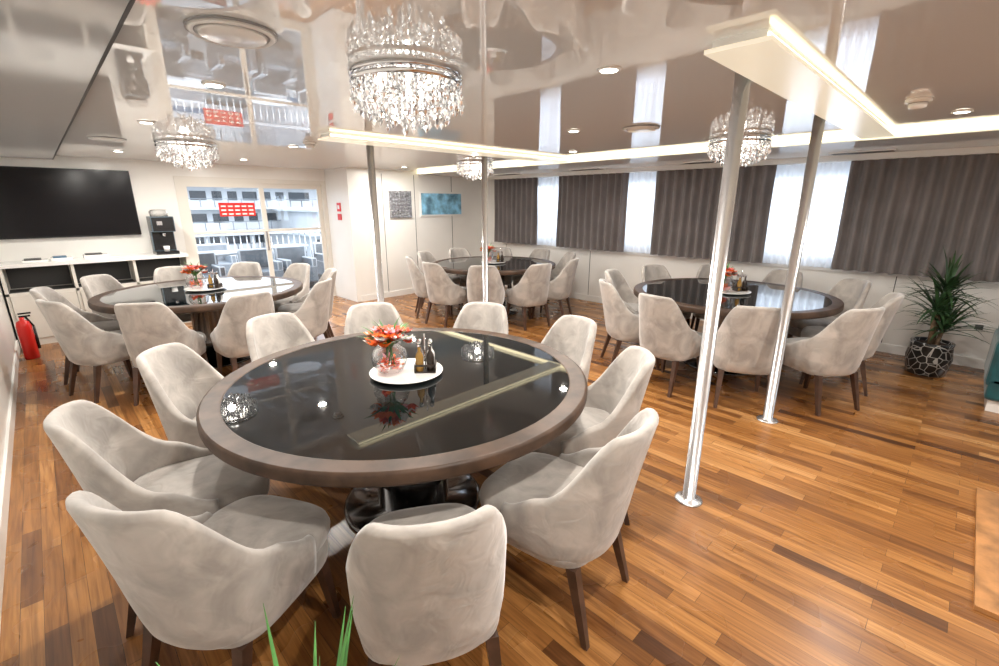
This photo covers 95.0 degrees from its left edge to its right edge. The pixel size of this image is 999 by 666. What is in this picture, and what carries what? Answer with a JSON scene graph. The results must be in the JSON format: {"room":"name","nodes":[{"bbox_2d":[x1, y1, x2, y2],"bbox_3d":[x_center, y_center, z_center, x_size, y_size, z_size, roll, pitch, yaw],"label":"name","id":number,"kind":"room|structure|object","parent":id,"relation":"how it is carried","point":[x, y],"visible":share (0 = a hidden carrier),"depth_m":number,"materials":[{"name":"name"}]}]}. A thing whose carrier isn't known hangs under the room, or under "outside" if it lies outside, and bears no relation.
{"room":"ship interior","nodes":[
{"label":"ship interior","id":0,"kind":"room"},
{"bbox_2d":[0,279,18,485],"bbox_3d":[-2.055,0.124,1.504,0.100,2.185,11.300,-15,22,-43],"label":"wall","id":1,"kind":"structure","parent":0,"point":[8,335],"depth_m":4.09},
{"bbox_2d":[0,340,19,627],"bbox_3d":[-1.824,1.169,1.641,0.015,0.100,10.760,-15,22,-43],"label":"baseboard","id":2,"kind":"structure","parent":1,"relation":"attached to","point":[8,450],"depth_m":2.77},
{"bbox_2d":[0,156,186,261],"bbox_3d":[-5.271,-1.148,6.022,1.910,2.185,0.100,-15,22,-43],"label":"wall","id":3,"kind":"structure","parent":0,"point":[152,182],"depth_m":6.06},
{"bbox_2d":[0,166,141,239],"bbox_3d":[-5.381,-1.605,5.661,1.400,0.820,0.061,-15,22,-43],"label":"television","id":4,"kind":"object","parent":3,"relation":"attached to","point":[36,202],"visible":1,"depth_m":5.64,"materials":[{"name":"black plastic"}]},
{"bbox_2d":[173,176,335,295],"bbox_3d":[-3.801,-1.446,7.422,2.188,1.999,0.129,-15,22,-43],"label":"window frame","id":5,"kind":"structure","parent":3,"relation":"in","point":[181,183],"depth_m":7.12,"materials":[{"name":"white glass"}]},
{"bbox_2d":[170,162,324,180],"bbox_3d":[-3.812,-2.501,7.136,2.190,0.185,0.100,-15,22,-43],"label":"wall","id":6,"kind":"structure","parent":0,"point":[217,170],"depth_m":7.05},
{"bbox_2d":[324,167,360,301],"bbox_3d":[-2.726,-1.676,7.897,0.070,2.185,0.900,-15,22,-43],"label":"wall","id":7,"kind":"structure","parent":0,"point":[338,184],"depth_m":7.78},
{"bbox_2d":[350,167,481,295],"bbox_3d":[-1.687,-1.954,8.884,2.850,2.185,0.900,-15,22,-43],"label":"wall","id":8,"kind":"structure","parent":0,"point":[434,233],"depth_m":8.28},
{"bbox_2d":[361,288,414,301],"bbox_3d":[-1.371,-0.861,8.848,2.835,0.100,0.015,-15,22,-43],"label":"baseboard","id":9,"kind":"structure","parent":8,"relation":"attached to","point":[411,290],"depth_m":8.27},
{"bbox_2d":[388,191,411,217],"bbox_3d":[-1.736,-2.259,8.058,0.440,0.460,0.040,-15,22,-43],"label":"wall art","id":10,"kind":"object","parent":8,"relation":"attached to","point":[400,204],"visible":1,"depth_m":8.04,"materials":[{"name":"paper"}]},
{"bbox_2d":[419,191,461,216],"bbox_3d":[-1.095,-2.444,8.677,1.000,0.440,0.022,-15,22,-43],"label":"map poster","id":11,"kind":"object","parent":8,"relation":"attached to","point":[431,203],"visible":1,"depth_m":8.65,"materials":[{"name":"blue paper"}]},
{"bbox_2d":[0,286,998,665],"bbox_3d":[0.515,0.546,4.183,7.220,0.120,11.400,-15,22,-43],"label":"floor","id":12,"kind":"structure","parent":0,"point":[844,535],"depth_m":2.26,"materials":[{"name":"brown wood"}]},
{"bbox_2d":[16,312,40,359],"bbox_3d":[-5.090,0.032,4.931,0.130,0.505,0.124,-1,16,-3],"label":"fire extinguisher","id":13,"kind":"object","parent":12,"relation":"on","point":[28,338],"visible":1,"depth_m":4.91,"materials":[{"name":"red paint"}]},
{"bbox_2d":[29,287,129,384],"bbox_3d":[-3.949,-0.021,4.421,0.674,0.884,0.495,-9,18,-28],"label":"dining chair","id":14,"kind":"object","parent":12,"relation":"on","point":[44,293],"visible":0.22,"depth_m":4.36,"materials":[{"name":"beige fabric"}]},
{"bbox_2d":[35,299,132,403],"bbox_3d":[-3.495,0.091,4.023,0.495,0.884,0.674,7,17,23],"label":"dining chair","id":15,"kind":"object","parent":12,"relation":"on","point":[83,343],"visible":0.81,"depth_m":3.79,"materials":[{"name":"beige fabric"}]},
{"bbox_2d":[0,251,191,345],"bbox_3d":[-5.095,-0.500,5.982,1.820,0.960,0.448,-15,22,-43],"label":"cabinet","id":16,"kind":"object","parent":12,"relation":"on","point":[17,278],"depth_m":5.66,"materials":[{"name":"white wood"}]},
{"bbox_2d":[22,252,109,262],"bbox_3d":[-5.338,-0.936,5.649,0.790,0.059,0.200,-15,22,-43],"label":"magazine stack","id":17,"kind":"object","parent":16,"relation":"on","point":[99,254],"visible":1,"depth_m":5.59,"materials":[{"name":"white paper"}]},
{"bbox_2d":[146,209,179,254],"bbox_3d":[-4.589,-1.377,6.237,0.260,0.590,0.314,-15,22,-43],"label":"coffee machine","id":18,"kind":"object","parent":16,"relation":"on","point":[161,229],"visible":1,"depth_m":6.20,"materials":[{"name":"black plastic"}]},
{"bbox_2d":[80,274,124,319],"bbox_3d":[-4.072,-0.184,5.000,0.674,0.884,0.495,2,16,6],"label":"dining chair","id":19,"kind":"object","parent":12,"relation":"on","point":[92,285],"visible":0.16,"depth_m":4.93,"materials":[{"name":"beige fabric"}]},
{"bbox_2d":[43,400,269,637],"bbox_3d":[-1.355,0.676,1.944,0.674,0.884,0.495,-9,18,-30],"label":"dining chair","id":20,"kind":"object","parent":12,"relation":"on","point":[131,469],"visible":0.68,"depth_m":1.86,"materials":[{"name":"beige fabric"}]},
{"bbox_2d":[114,302,208,405],"bbox_3d":[-2.885,0.109,3.957,0.495,0.884,0.674,-3,16,-11],"label":"dining chair","id":21,"kind":"object","parent":12,"relation":"on","point":[143,326],"visible":0.72,"depth_m":3.67,"materials":[{"name":"beige fabric"}]},
{"bbox_2d":[153,266,194,321],"bbox_3d":[-3.819,-0.336,5.538,0.674,0.884,0.495,14,21,40],"label":"dining chair","id":22,"kind":"object","parent":12,"relation":"on","point":[168,273],"visible":0.13,"depth_m":5.58,"materials":[{"name":"beige fabric"}]},
{"bbox_2d":[136,343,223,447],"bbox_3d":[-1.522,0.508,2.541,0.674,0.884,0.495,0,16,-1],"label":"dining chair","id":23,"kind":"object","parent":12,"relation":"on","point":[176,378],"visible":0.36,"depth_m":2.47,"materials":[{"name":"beige fabric"}]},
{"bbox_2d":[88,276,302,367],"bbox_3d":[-3.085,-0.095,4.910,1.880,0.760,1.880,-15,22,-43],"label":"round dining table","id":24,"kind":"object","parent":12,"relation":"on","point":[205,308],"visible":0.67,"depth_m":4.73,"materials":[{"name":"brown wood"}]},
{"bbox_2d":[184,285,225,291],"bbox_3d":[-3.085,-0.469,4.805,0.380,0.018,0.380,-15,22,-43],"label":"serving tray","id":25,"kind":"object","parent":24,"relation":"on","point":[198,288],"visible":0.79,"depth_m":4.75,"materials":[{"name":"white ceramic"}]},
{"bbox_2d":[180,261,207,288],"bbox_3d":[-3.171,-0.615,4.762,0.304,0.293,0.280,-15,22,-43],"label":"flower bowl","id":26,"kind":"object","parent":25,"relation":"on","point":[195,269],"visible":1,"depth_m":4.74,"materials":[{"name":"clear glass"}]},
{"bbox_2d":[207,269,222,288],"bbox_3d":[-2.986,-0.573,4.784,0.110,0.200,0.090,-1,16,-4],"label":"condiment caddy","id":27,"kind":"object","parent":25,"relation":"on","point":[217,283],"visible":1,"depth_m":4.76,"materials":[{"name":"glass"}]},
{"bbox_2d":[65,490,340,665],"bbox_3d":[-0.929,0.784,1.562,0.495,0.884,0.674,4,16,15],"label":"dining chair","id":28,"kind":"object","parent":12,"relation":"on","point":[204,581],"visible":1,"depth_m":1.33,"materials":[{"name":"beige fabric"}]},
{"bbox_2d":[210,291,274,374],"bbox_3d":[-2.352,0.027,4.249,0.674,0.884,0.495,14,21,40],"label":"dining chair","id":29,"kind":"object","parent":12,"relation":"on","point":[229,339],"visible":0.55,"depth_m":3.98,"materials":[{"name":"beige fabric"}]},
{"bbox_2d":[227,262,262,275],"bbox_3d":[-3.296,-0.431,5.877,0.495,0.884,0.674,-2,16,-7],"label":"dining chair","id":30,"kind":"object","parent":12,"relation":"on","point":[239,268],"visible":0.12,"depth_m":6.03,"materials":[{"name":"beige fabric"}]},
{"bbox_2d":[156,596,399,665],"bbox_3d":[-0.361,0.961,0.804,0.498,0.954,0.437,-15,22,-43],"label":"dracaena","id":31,"kind":"object","parent":12,"relation":"on","point":[343,650],"visible":1,"depth_m":0.89,"materials":[{"name":"plant"}]},
{"bbox_2d":[246,312,314,361],"bbox_3d":[-1.357,0.347,3.113,0.674,0.884,0.495,11,19,35],"label":"dining chair","id":32,"kind":"object","parent":12,"relation":"on","point":[266,334],"visible":0.19,"depth_m":3.19,"materials":[{"name":"beige fabric"}]},
{"bbox_2d":[273,263,309,312],"bbox_3d":[-2.675,-0.400,5.764,0.495,0.884,0.674,7,17,23],"label":"dining chair","id":33,"kind":"object","parent":12,"relation":"on","point":[298,271],"visible":0.42,"depth_m":5.80,"materials":[{"name":"beige fabric"}]},
{"bbox_2d":[278,268,336,337],"bbox_3d":[-2.222,-0.287,5.366,0.674,0.884,0.495,-9,18,-28],"label":"dining chair","id":34,"kind":"object","parent":12,"relation":"on","point":[330,272],"visible":0.3,"depth_m":5.33,"materials":[{"name":"beige fabric"}]},
{"bbox_2d":[292,278,331,338],"bbox_3d":[-2.059,-0.123,4.782,0.674,0.884,0.495,0,16,1],"label":"dining chair","id":35,"kind":"object","parent":12,"relation":"on","point":[313,313],"visible":0.59,"depth_m":4.59,"materials":[{"name":"beige fabric"}]},
{"bbox_2d":[344,302,402,334],"bbox_3d":[-0.880,0.268,3.394,0.495,0.884,0.674,-7,17,-22],"label":"dining chair","id":36,"kind":"object","parent":12,"relation":"on","point":[362,314],"visible":0.13,"depth_m":3.54,"materials":[{"name":"beige fabric"}]},
{"bbox_2d":[366,145,383,301],"bbox_3d":[-1.206,-0.731,4.541,0.150,2.184,0.150,-15,22,-43],"label":"support pole","id":37,"kind":"object","parent":12,"relation":"on","point":[369,149],"visible":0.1,"depth_m":4.42,"materials":[{"name":"metal"}]},
{"bbox_2d":[196,328,587,532],"bbox_3d":[-0.490,0.578,2.521,1.880,0.760,1.880,-15,22,-43],"label":"round dining table","id":38,"kind":"object","parent":12,"relation":"on","point":[313,413],"visible":0.91,"depth_m":2.05,"materials":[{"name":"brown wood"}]},
{"bbox_2d":[369,358,442,383],"bbox_3d":[-0.490,0.204,2.416,0.380,0.018,0.380,-15,22,-43],"label":"serving tray","id":39,"kind":"object","parent":38,"relation":"on","point":[406,376],"visible":0.77,"depth_m":2.35,"materials":[{"name":"white ceramic"}]},
{"bbox_2d":[357,318,414,373],"bbox_3d":[-0.576,0.059,2.373,0.304,0.293,0.280,-15,22,-43],"label":"flower bowl","id":40,"kind":"object","parent":39,"relation":"on","point":[383,336],"visible":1,"depth_m":2.35,"materials":[{"name":"clear glass"}]},
{"bbox_2d":[414,334,436,373],"bbox_3d":[-0.390,0.101,2.395,0.110,0.200,0.090,-1,16,-4],"label":"condiment caddy","id":41,"kind":"object","parent":39,"relation":"on","point":[429,358],"visible":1,"depth_m":2.37,"materials":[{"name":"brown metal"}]},
{"bbox_2d":[346,503,506,665],"bbox_3d":[-0.234,0.798,1.511,0.495,0.884,0.674,-4,16,-13],"label":"dining chair","id":42,"kind":"object","parent":12,"relation":"on","point":[426,583],"visible":1,"depth_m":1.22,"materials":[{"name":"beige fabric"}]},
{"bbox_2d":[405,256,449,318],"bbox_3d":[-1.042,-0.707,6.854,0.674,0.884,0.495,-3,16,-12],"label":"dining chair","id":43,"kind":"object","parent":12,"relation":"on","point":[417,276],"visible":0.54,"depth_m":6.62,"materials":[{"name":"beige fabric"}]},
{"bbox_2d":[417,251,460,307],"bbox_3d":[-0.986,-0.869,7.430,0.674,0.884,0.495,7,17,22],"label":"dining chair","id":44,"kind":"object","parent":12,"relation":"on","point":[423,256],"visible":0.24,"depth_m":7.43,"materials":[{"name":"beige fabric"}]},
{"bbox_2d":[422,262,467,327],"bbox_3d":[-0.736,-0.566,6.356,0.495,0.884,0.674,13,21,40],"label":"dining chair","id":45,"kind":"object","parent":12,"relation":"on","point":[441,290],"visible":0.94,"depth_m":6.12,"materials":[{"name":"beige fabric"}]},
{"bbox_2d":[449,248,470,304],"bbox_3d":[-0.588,-0.991,7.865,0.495,0.884,0.674,-9,18,-29],"label":"dining chair","id":46,"kind":"object","parent":12,"relation":"on","point":[453,252],"visible":0.16,"depth_m":7.95,"materials":[{"name":"beige fabric"}]},
{"bbox_2d":[453,302,507,333],"bbox_3d":[-0.196,0.267,3.397,0.495,0.884,0.674,5,16,17],"label":"dining chair","id":47,"kind":"object","parent":12,"relation":"on","point":[485,316],"visible":0.12,"depth_m":3.55,"materials":[{"name":"beige fabric"}]},
{"bbox_2d":[481,156,487,301],"bbox_3d":[-0.173,-1.007,5.521,0.150,2.184,0.150,-15,22,-43],"label":"support pole","id":48,"kind":"object","parent":12,"relation":"on","point":[483,158],"visible":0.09,"depth_m":5.43,"materials":[{"name":"metal"}]},
{"bbox_2d":[467,265,504,304],"bbox_3d":[-0.184,-0.501,6.126,0.495,0.884,0.674,1,16,5],"label":"dining chair","id":49,"kind":"object","parent":12,"relation":"on","point":[496,292],"visible":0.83,"depth_m":5.84,"materials":[{"name":"beige fabric"}]},
{"bbox_2d":[433,256,555,315],"bbox_3d":[-0.092,-0.705,7.075,1.880,0.760,1.880,-15,22,-43],"label":"round dining table","id":50,"kind":"object","parent":12,"relation":"on","point":[513,265],"visible":0.46,"depth_m":6.90,"materials":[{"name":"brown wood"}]},
{"bbox_2d":[489,247,512,288],"bbox_3d":[-0.001,-1.027,7.991,0.495,0.884,0.674,1,16,5],"label":"dining chair","id":51,"kind":"object","parent":12,"relation":"on","point":[506,250],"visible":0.24,"depth_m":8.12,"materials":[{"name":"beige fabric"}]},
{"bbox_2d":[505,263,551,330],"bbox_3d":[0.403,-0.537,6.252,0.495,0.884,0.674,-9,18,-29],"label":"dining chair","id":52,"kind":"object","parent":12,"relation":"on","point":[532,290],"visible":1,"depth_m":6.02,"materials":[{"name":"beige fabric"}]},
{"bbox_2d":[512,248,549,301],"bbox_3d":[0.551,-0.962,7.761,0.495,0.884,0.674,13,21,40],"label":"dining chair","id":53,"kind":"object","parent":12,"relation":"on","point":[541,253],"visible":0.28,"depth_m":7.83,"materials":[{"name":"beige fabric"}]},
{"bbox_2d":[531,258,578,318],"bbox_3d":[0.801,-0.659,6.686,0.674,0.884,0.495,7,17,22],"label":"dining chair","id":54,"kind":"object","parent":12,"relation":"on","point":[560,288],"visible":0.72,"depth_m":6.45,"materials":[{"name":"beige fabric"}]},
{"bbox_2d":[550,252,575,280],"bbox_3d":[0.857,-0.822,7.263,0.674,0.884,0.495,-3,16,-12],"label":"dining chair","id":55,"kind":"object","parent":12,"relation":"on","point":[568,256],"visible":0.2,"depth_m":7.37,"materials":[{"name":"beige fabric"}]},
{"bbox_2d":[479,408,658,650],"bbox_3d":[0.268,0.689,1.901,0.674,0.884,0.495,11,19,35],"label":"dining chair","id":56,"kind":"object","parent":12,"relation":"on","point":[566,511],"visible":0.96,"depth_m":1.69,"materials":[{"name":"beige fabric"}]},
{"bbox_2d":[541,315,596,381],"bbox_3d":[0.308,0.368,3.040,0.674,0.884,0.495,-11,19,-33],"label":"dining chair","id":57,"kind":"object","parent":12,"relation":"on","point":[574,336],"visible":0.2,"depth_m":3.12,"materials":[{"name":"beige fabric"}]},
{"bbox_2d":[533,346,654,524],"bbox_3d":[0.453,0.524,2.487,0.674,0.884,0.495,0,16,1],"label":"dining chair","id":58,"kind":"object","parent":12,"relation":"on","point":[615,398],"visible":0.5,"depth_m":2.34,"materials":[{"name":"beige fabric"}]},
{"bbox_2d":[603,269,638,346],"bbox_3d":[1.528,-0.264,5.282,0.674,0.884,0.495,11,19,34],"label":"dining chair","id":59,"kind":"object","parent":12,"relation":"on","point":[614,277],"visible":0.3,"depth_m":5.43,"materials":[{"name":"beige fabric"}]},
{"bbox_2d":[599,279,659,369],"bbox_3d":[1.344,-0.105,4.718,0.674,0.884,0.495,0,16,-1],"label":"dining chair","id":60,"kind":"object","parent":12,"relation":"on","point":[622,324],"visible":0.78,"depth_m":4.52,"materials":[{"name":"beige fabric"}]},
{"bbox_2d":[641,264,690,326],"bbox_3d":[2.020,-0.363,5.634,0.495,0.884,0.674,-5,17,-18],"label":"dining chair","id":61,"kind":"object","parent":12,"relation":"on","point":[649,272],"visible":0.12,"depth_m":5.78,"materials":[{"name":"beige fabric"}]},
{"bbox_2d":[638,293,701,397],"bbox_3d":[1.540,0.053,4.158,0.674,0.884,0.495,-11,19,-35],"label":"dining chair","id":62,"kind":"object","parent":12,"relation":"on","point":[664,331],"visible":0.88,"depth_m":3.93,"materials":[{"name":"beige fabric"}]},
{"bbox_2d":[690,264,732,330],"bbox_3d":[2.634,-0.365,5.640,0.495,0.884,0.674,5,16,17],"label":"dining chair","id":63,"kind":"object","parent":12,"relation":"on","point":[704,270],"visible":0.08,"depth_m":5.79,"materials":[{"name":"beige fabric"}]},
{"bbox_2d":[674,72,750,507],"bbox_3d":[1.076,-0.103,2.314,0.150,2.184,0.150,-15,22,-43],"label":"support pole","id":64,"kind":"object","parent":12,"relation":"on","point":[688,497],"visible":0.88,"depth_m":2.25,"materials":[{"name":"metal"}]},
{"bbox_2d":[633,278,843,375],"bbox_3d":[2.337,-0.048,4.745,1.880,0.760,1.880,-15,22,-43],"label":"round dining table","id":65,"kind":"object","parent":12,"relation":"on","point":[690,294],"visible":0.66,"depth_m":4.44,"materials":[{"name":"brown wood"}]},
{"bbox_2d":[723,287,750,294],"bbox_3d":[2.337,-0.422,4.639,0.380,0.018,0.380,-15,22,-43],"label":"serving tray","id":66,"kind":"object","parent":65,"relation":"on","point":[732,292],"visible":0.53,"depth_m":4.56,"materials":[{"name":"white ceramic"}]},
{"bbox_2d":[723,262,738,291],"bbox_3d":[2.251,-0.568,4.597,0.304,0.293,0.280,-15,22,-43],"label":"flower bowl","id":67,"kind":"object","parent":66,"relation":"on","point":[729,271],"visible":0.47,"depth_m":4.55,"materials":[{"name":"clear glass"}]},
{"bbox_2d":[732,271,747,291],"bbox_3d":[2.437,-0.526,4.618,0.110,0.200,0.090,-1,16,-4],"label":"condiment caddy","id":68,"kind":"object","parent":66,"relation":"on","point":[742,283],"visible":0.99,"depth_m":4.60,"materials":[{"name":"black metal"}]},
{"bbox_2d":[711,305,780,407],"bbox_3d":[2.040,0.149,3.816,0.495,0.884,0.674,5,16,17],"label":"dining chair","id":69,"kind":"object","parent":12,"relation":"on","point":[746,338],"visible":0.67,"depth_m":3.56,"materials":[{"name":"beige fabric"}]},
{"bbox_2d":[762,269,802,337],"bbox_3d":[3.135,-0.268,5.298,0.674,0.884,0.495,-11,19,-35],"label":"dining chair","id":70,"kind":"object","parent":12,"relation":"on","point":[777,276],"visible":0.1,"depth_m":5.41,"materials":[{"name":"beige fabric"}]},
{"bbox_2d":[756,114,825,423],"bbox_3d":[2.087,-0.373,3.274,0.150,2.184,0.150,-15,22,-43],"label":"support pole","id":71,"kind":"object","parent":12,"relation":"on","point":[818,125],"visible":0.92,"depth_m":3.22,"materials":[{"name":"metal"}]},
{"bbox_2d":[787,278,871,337],"bbox_3d":[3.360,-0.110,4.738,0.674,0.884,0.495,-2,16,-5],"label":"dining chair","id":72,"kind":"object","parent":12,"relation":"on","point":[853,292],"visible":0.29,"depth_m":4.68,"materials":[{"name":"beige fabric"}]},
{"bbox_2d":[782,307,884,415],"bbox_3d":[2.670,0.160,3.776,0.495,0.884,0.674,-4,16,-14],"label":"dining chair","id":73,"kind":"object","parent":12,"relation":"on","point":[839,349],"visible":0.95,"depth_m":3.55,"materials":[{"name":"beige fabric"}]},
{"bbox_2d":[799,292,904,396],"bbox_3d":[3.147,0.048,4.174,0.674,0.884,0.495,11,19,34],"label":"dining chair","id":74,"kind":"object","parent":12,"relation":"on","point":[891,302],"visible":0.25,"depth_m":3.95,"materials":[{"name":"beige fabric"}]},
{"bbox_2d":[890,247,997,377],"bbox_3d":[4.224,-0.199,4.384,0.815,1.246,0.819,2,16,7],"label":"yucca","id":75,"kind":"object","parent":12,"relation":"on","point":[930,356],"visible":0.98,"depth_m":4.37,"materials":[{"name":"plant"}]},
{"bbox_2d":[984,326,998,412],"bbox_3d":[4.812,0.366,3.201,0.760,0.800,1.930,-15,22,-43],"label":"sofa","id":76,"kind":"object","parent":12,"relation":"on","point":[991,366],"visible":1,"depth_m":3.66,"materials":[{"name":"teal fabric"}]},
{"bbox_2d":[56,0,998,170],"bbox_3d":[0.515,-1.643,3.567,7.220,0.100,11.400,-15,22,-43],"label":"ceiling","id":77,"kind":"structure","parent":0,"point":[528,68],"depth_m":2.04,"materials":[{"name":"white paint"}]},
{"bbox_2d":[0,0,135,159],"bbox_3d":[-1.728,-0.973,1.458,0.720,0.048,11.200,-15,22,-43],"label":"ceiling soffit","id":78,"kind":"structure","parent":77,"relation":"attached to","point":[52,52],"depth_m":1.75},
{"bbox_2d":[87,136,126,141],"bbox_3d":[-3.505,-1.728,4.093,0.280,0.022,0.280,-15,22,-43],"label":"ceiling speaker","id":79,"kind":"object","parent":77,"relation":"in","point":[96,138],"depth_m":4.03},
{"bbox_2d":[153,139,219,170],"bbox_3d":[-2.994,-1.696,4.408,0.518,0.255,0.518,-15,22,-43],"label":"crystal chandelier","id":80,"kind":"object","parent":77,"relation":"hanging from","point":[188,148],"visible":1,"depth_m":4.29,"materials":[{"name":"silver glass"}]},
{"bbox_2d":[183,15,277,48],"bbox_3d":[-0.907,-1.014,1.558,0.280,0.022,0.280,-15,22,-43],"label":"ceiling speaker","id":81,"kind":"object","parent":77,"relation":"in","point":[227,31],"depth_m":1.51},
{"bbox_2d":[348,58,463,135],"bbox_3d":[-0.423,-1.051,2.118,0.518,0.255,0.518,-15,22,-43],"label":"crystal chandelier","id":82,"kind":"object","parent":77,"relation":"hanging from","point":[418,78],"visible":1,"depth_m":1.99,"materials":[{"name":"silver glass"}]},
{"bbox_2d":[318,132,568,162],"bbox_3d":[-0.327,-1.939,4.884,3.195,0.045,0.222,-15,22,-43],"label":"ceiling beam","id":83,"kind":"structure","parent":77,"relation":"attached to","point":[331,137],"depth_m":4.46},
{"bbox_2d":[456,160,492,180],"bbox_3d":[-0.342,-2.253,6.385,0.518,0.255,0.518,-15,22,-43],"label":"crystal chandelier","id":84,"kind":"object","parent":77,"relation":"hanging from","point":[467,167],"visible":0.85,"depth_m":6.26,"materials":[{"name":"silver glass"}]},
{"bbox_2d":[597,65,620,73],"bbox_3d":[0.475,-1.142,1.989,0.104,0.010,0.104,-15,22,-43],"label":"recessed light","id":85,"kind":"object","parent":77,"relation":"in","point":[608,69],"depth_m":1.97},
{"bbox_2d":[622,125,659,132],"bbox_3d":[1.087,-1.566,3.518,0.280,0.022,0.280,-15,22,-43],"label":"ceiling speaker","id":86,"kind":"object","parent":77,"relation":"in","point":[633,128],"depth_m":3.46},
{"bbox_2d":[417,123,998,173],"bbox_3d":[2.187,-1.867,4.633,0.011,0.035,10.400,-15,22,-43],"label":"light strip","id":87,"kind":"object","parent":77,"relation":"attached to","point":[991,125],"visible":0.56,"depth_m":4.19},
{"bbox_2d":[418,122,998,177],"bbox_3d":[2.743,-2.012,5.162,1.550,0.055,10.400,-15,22,-43],"label":"ceiling bulkhead","id":88,"kind":"object","parent":77,"relation":"attached to","point":[983,137],"depth_m":4.53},
{"bbox_2d":[707,134,772,167],"bbox_3d":[2.137,-1.610,4.102,0.518,0.255,0.518,-15,22,-43],"label":"crystal chandelier","id":89,"kind":"object","parent":77,"relation":"hanging from","point":[760,140],"visible":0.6,"depth_m":3.99,"materials":[{"name":"glass"}]},
{"bbox_2d":[487,146,998,179],"bbox_3d":[2.634,-2.232,6.155,0.200,0.060,8.000,-15,22,-43],"label":"track","id":90,"kind":"object","parent":77,"relation":"attached to","point":[987,149],"visible":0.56,"depth_m":5.28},
{"bbox_2d":[494,177,537,244],"bbox_3d":[0.305,-2.265,8.540,0.095,1.170,1.104,-15,22,-43],"label":"curtain","id":91,"kind":"object","parent":90,"relation":"hanging from","point":[516,200],"visible":0.97,"depth_m":8.52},
{"bbox_2d":[537,177,558,245],"bbox_3d":[0.913,-2.132,8.069,0.068,1.170,0.605,-15,22,-43],"label":"sheer curtain","id":92,"kind":"object","parent":90,"relation":"hanging from","point":[548,186],"visible":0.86,"depth_m":8.12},
{"bbox_2d":[556,173,628,251],"bbox_3d":[1.460,-1.947,7.412,0.094,1.170,1.311,-15,22,-43],"label":"curtain","id":93,"kind":"object","parent":90,"relation":"hanging from","point":[592,209],"visible":0.98,"depth_m":7.36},
{"bbox_2d":[624,172,656,253],"bbox_3d":[2.123,-1.800,6.888,0.068,1.170,0.659,-15,22,-43],"label":"sheer curtain","id":94,"kind":"object","parent":90,"relation":"hanging from","point":[641,186],"visible":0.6,"depth_m":6.89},
{"bbox_2d":[650,165,776,262],"bbox_3d":[2.767,-1.588,6.136,0.095,1.170,1.552,-15,22,-43],"label":"curtain","id":95,"kind":"object","parent":90,"relation":"hanging from","point":[686,202],"visible":0.87,"depth_m":6.13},
{"bbox_2d":[762,162,850,267],"bbox_3d":[3.619,-1.389,5.429,0.067,1.170,1.007,-15,22,-43],"label":"sheer curtain","id":96,"kind":"object","parent":90,"relation":"hanging from","point":[831,179],"visible":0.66,"depth_m":5.41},
{"bbox_2d":[830,153,998,281],"bbox_3d":[4.510,-1.109,4.436,0.096,1.170,1.989,-15,22,-43],"label":"curtain","id":97,"kind":"object","parent":90,"relation":"hanging from","point":[898,213],"visible":0.94,"depth_m":4.64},
{"bbox_2d":[829,149,897,154],"bbox_3d":[3.676,-1.829,4.637,0.180,0.013,0.540,-15,22,-43],"label":"ceiling vent","id":98,"kind":"object","parent":77,"relation":"in","point":[885,150],"visible":1,"depth_m":4.59,"materials":[{"name":"white metal"}]},
{"bbox_2d":[904,97,933,109],"bbox_3d":[2.346,-1.283,2.567,0.120,0.052,0.120,-15,22,-43],"label":"smoke detector","id":99,"kind":"object","parent":77,"relation":"attached to","point":[917,103],"visible":1,"depth_m":2.54,"materials":[{"name":"white plastic"}]},
{"bbox_2d":[487,178,998,359],"bbox_3d":[3.022,-1.233,6.323,0.120,2.185,11.300,-15,22,-43],"label":"wall","id":100,"kind":"structure","parent":0,"point":[629,265],"depth_m":5.40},
{"bbox_2d":[481,240,998,342],"bbox_3d":[3.284,-0.561,6.125,0.030,0.800,10.400,-15,22,-43],"label":"trim","id":101,"kind":"structure","parent":100,"relation":"attached to","point":[490,241],"depth_m":5.86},
{"bbox_2d":[505,283,985,368],"bbox_3d":[3.290,-0.130,6.252,0.015,0.100,10.400,-15,22,-43],"label":"baseboard","id":102,"kind":"structure","parent":100,"relation":"attached to","point":[883,347],"depth_m":5.11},
{"bbox_2d":[704,28,895,138],"bbox_3d":[1.955,-1.312,2.657,3.195,0.045,0.222,-15,22,-43],"label":"ceiling light","id":103,"kind":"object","parent":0,"point":[761,56],"depth_m":1.97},
{"label":"outside","id":104,"kind":"structure","parent":0,"visible":0},
{"bbox_3d":[-35.872,-11.640,56.708,150.000,0.100,107.400,-15,22,-43],"label":"sea","id":105,"kind":"object","parent":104,"visible":0},
{"bbox_2d":[187,187,320,261],"bbox_3d":[-29.321,-11.085,42.565,100.000,6.500,56.200,-15,22,-43],"label":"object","id":106,"kind":"object","parent":105,"relation":"on","point":[285,208],"visible":0.17,"depth_m":26.86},
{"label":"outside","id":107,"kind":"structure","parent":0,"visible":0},
{"bbox_3d":[-4.740,-1.028,9.883,9.000,0.100,4.400,-15,22,-43],"label":"deck","id":108,"kind":"object","parent":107,"visible":0},
{"bbox_2d":[197,243,269,277],"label":"armchairs","id":109,"kind":"object","parent":108,"relation":"on","point":[259,255],"depth_m":8.77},
{"bbox_2d":[202,244,307,263],"bbox_3d":[-5.025,-1.365,9.496,0.796,0.760,2.505,7,17,24],"label":"table","id":110,"kind":"object","parent":108,"relation":"on","point":[221,252],"visible":0.21,"depth_m":8.82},
{"bbox_2d":[195,230,320,261],"bbox_3d":[-6.287,-1.891,10.973,6.600,0.970,0.060,-15,22,-43],"label":"deck railing","id":111,"kind":"object","parent":108,"relation":"on","point":[307,231],"visible":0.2,"depth_m":11.20,"materials":[{"name":"metal"}]},
{"bbox_2d":[273,242,323,287],"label":"armchairs","id":112,"kind":"object","parent":108,"relation":"on","point":[285,257],"depth_m":9.30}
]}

